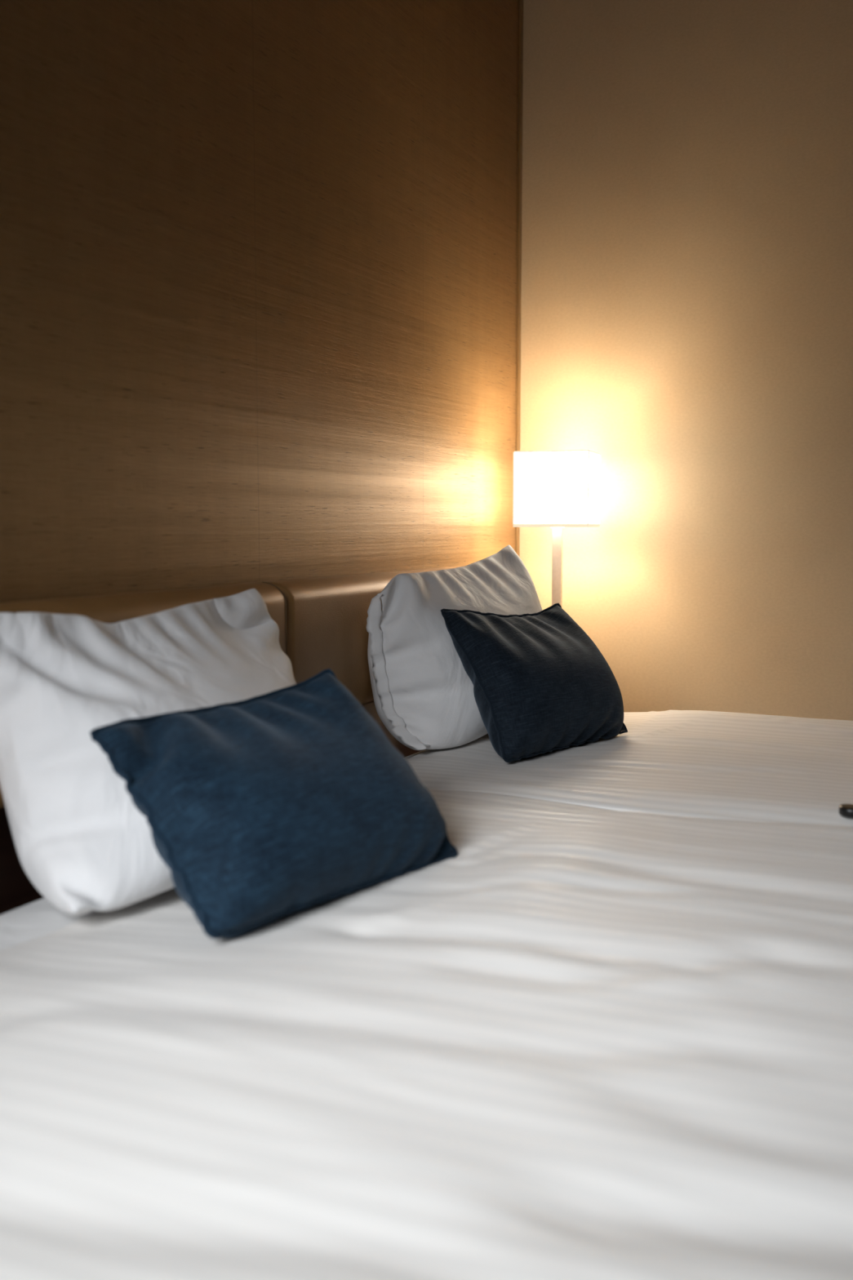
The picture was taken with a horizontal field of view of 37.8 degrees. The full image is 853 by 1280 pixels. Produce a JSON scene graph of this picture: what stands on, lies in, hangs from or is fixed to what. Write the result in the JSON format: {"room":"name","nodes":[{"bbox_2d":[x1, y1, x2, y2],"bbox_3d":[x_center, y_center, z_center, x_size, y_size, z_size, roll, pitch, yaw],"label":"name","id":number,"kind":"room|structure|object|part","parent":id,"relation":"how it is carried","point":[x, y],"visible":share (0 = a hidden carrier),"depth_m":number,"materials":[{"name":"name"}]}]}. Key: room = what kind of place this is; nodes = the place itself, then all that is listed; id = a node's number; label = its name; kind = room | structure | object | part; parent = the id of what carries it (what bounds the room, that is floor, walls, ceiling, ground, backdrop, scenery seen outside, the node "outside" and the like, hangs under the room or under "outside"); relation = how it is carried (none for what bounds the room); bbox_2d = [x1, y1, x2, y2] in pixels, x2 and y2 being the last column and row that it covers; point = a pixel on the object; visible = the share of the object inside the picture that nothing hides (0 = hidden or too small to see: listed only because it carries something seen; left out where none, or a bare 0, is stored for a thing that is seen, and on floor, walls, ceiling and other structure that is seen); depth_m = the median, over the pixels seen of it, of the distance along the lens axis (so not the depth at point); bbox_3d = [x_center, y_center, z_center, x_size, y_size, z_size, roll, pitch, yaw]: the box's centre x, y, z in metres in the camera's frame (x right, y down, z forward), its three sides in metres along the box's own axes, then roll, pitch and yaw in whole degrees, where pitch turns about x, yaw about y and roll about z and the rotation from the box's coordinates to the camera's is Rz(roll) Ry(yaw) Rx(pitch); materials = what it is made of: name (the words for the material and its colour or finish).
{"room":"bedroom","nodes":[
{"label":"bedroom","id":0,"kind":"room"},
{"bbox_2d":[0,0,519,602],"bbox_3d":[-0.700,-0.587,2.176,0.100,3.050,4.800,2,6,25],"label":"wall","id":1,"kind":"structure","parent":0,"point":[258,259],"depth_m":2.72,"materials":[{"name":"wood veneer"}]},
{"bbox_2d":[0,566,458,915],"bbox_3d":[-0.476,0.343,2.519,0.087,0.893,2.950,2,6,25],"label":"headboard","id":2,"kind":"object","parent":1,"relation":"attached to","point":[322,622],"visible":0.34,"depth_m":2.80,"materials":[{"name":"brown wood"}]},
{"bbox_3d":[-0.585,0.083,2.258,0.086,0.324,1.171,2,6,25],"label":"padded panel","id":3,"kind":"part","parent":2,"relation":"part of","materials":[{"name":"beige leather"}]},
{"bbox_3d":[-0.097,-0.016,3.306,0.086,0.324,1.147,2,6,25],"label":"padded panel","id":4,"kind":"part","parent":2,"relation":"part of","materials":[{"name":"beige leather"}]},
{"bbox_2d":[515,0,523,555],"bbox_3d":[0.311,-0.780,4.216,0.008,3.050,0.022,2,6,25],"label":"trim","id":5,"kind":"structure","parent":1,"relation":"attached to","point":[521,2],"depth_m":4.16,"materials":[{"name":"brown wood"}]},
{"bbox_2d":[519,0,852,720],"bbox_3d":[2.240,-0.703,3.397,4.200,3.050,0.100,2,6,25],"label":"wall","id":6,"kind":"structure","parent":0,"point":[686,305],"depth_m":3.96,"materials":[{"name":"beige paint"}]},
{"bbox_3d":[1.250,1.066,1.422,4.400,0.100,4.800,2,6,25],"label":"floor","id":7,"kind":"structure","parent":0,"visible":0},
{"bbox_2d":[0,897,100,950],"bbox_3d":[0.214,0.728,1.570,1.950,0.545,1.811,2,6,25],"label":"bed","id":8,"kind":"object","parent":7,"relation":"on","point":[39,917],"visible":0.02,"depth_m":1.88,"materials":[{"name":"white fabric"}]},
{"bbox_2d":[0,588,296,915],"bbox_3d":[-0.397,0.165,2.156,0.348,0.467,0.833,2,6,25],"label":"pillow","id":9,"kind":"object","parent":8,"relation":"on","point":[79,836],"visible":0.61,"depth_m":1.92,"materials":[{"name":"white fabric"}]},
{"bbox_2d":[0,789,852,1279],"bbox_3d":[0.278,0.577,1.487,1.799,0.385,1.893,2,6,25],"label":"duvet","id":10,"kind":"object","parent":8,"relation":"on","point":[577,1042],"visible":0.8,"depth_m":1.22,"materials":[{"name":"white fabric"}]},
{"bbox_2d":[89,668,458,939],"bbox_3d":[-0.224,0.236,1.947,0.351,0.310,0.585,4,7,37],"label":"cushion","id":11,"kind":"object","parent":10,"relation":"on","point":[260,810],"visible":1,"depth_m":1.81,"materials":[{"name":"blue fabric"}]},
{"bbox_2d":[404,749,428,759],"bbox_3d":[0.837,0.602,2.905,1.950,0.545,1.131,2,6,25],"label":"bed","id":12,"kind":"object","parent":7,"relation":"on","point":[421,751],"visible":0.02,"depth_m":3.24,"materials":[{"name":"white fabric"}]},
{"bbox_2d":[406,710,852,826],"bbox_3d":[0.909,0.433,2.881,1.845,0.380,1.195,2,6,25],"label":"duvet","id":13,"kind":"object","parent":12,"relation":"on","point":[691,763],"visible":0.74,"depth_m":2.76,"materials":[{"name":"white fabric"}]},
{"bbox_2d":[366,545,542,750],"bbox_3d":[0.118,0.002,3.265,0.322,0.488,0.725,3,6,29],"label":"pillow","id":14,"kind":"object","parent":13,"relation":"on","point":[423,691],"visible":0.71,"depth_m":3.03,"materials":[{"name":"white fabric"}]},
{"bbox_2d":[440,603,627,762],"bbox_3d":[0.292,0.091,3.106,0.298,0.351,0.560,4,7,38],"label":"cushion","id":15,"kind":"object","parent":13,"relation":"on","point":[542,685],"visible":1,"depth_m":2.97,"materials":[{"name":"blue fabric"}]},
{"bbox_2d":[839,804,852,817],"bbox_3d":[0.857,0.325,2.317,0.170,0.026,0.048,1,6,13],"label":"remote control","id":16,"kind":"object","parent":13,"relation":"on","point":[845,810],"visible":1,"depth_m":2.32,"materials":[{"name":"black plastic"}]},
{"bbox_3d":[0.403,0.527,4.043,0.413,0.480,0.464,2,6,25],"label":"nightstand","id":17,"kind":"object","parent":7,"relation":"on","visible":0},
{"bbox_2d":[512,449,601,608],"bbox_3d":[0.414,-0.150,3.957,0.236,0.884,0.236,2,6,17],"label":"table lamp","id":18,"kind":"object","parent":17,"relation":"on","point":[556,490],"visible":0.85,"depth_m":3.82,"materials":[{"name":"white fabric"}]},
{"bbox_3d":[0.414,-0.473,3.926,0.233,0.232,0.233,2,6,17],"label":"lamp shade","id":19,"kind":"part","parent":18,"relation":"part of","materials":[{"name":"fabric"}]},
{"bbox_3d":[0.415,-0.056,3.970,0.030,0.667,0.022,2,6,17],"label":"post","id":20,"kind":"part","parent":18,"relation":"part of","materials":[{"name":"silver metal"}]}
]}

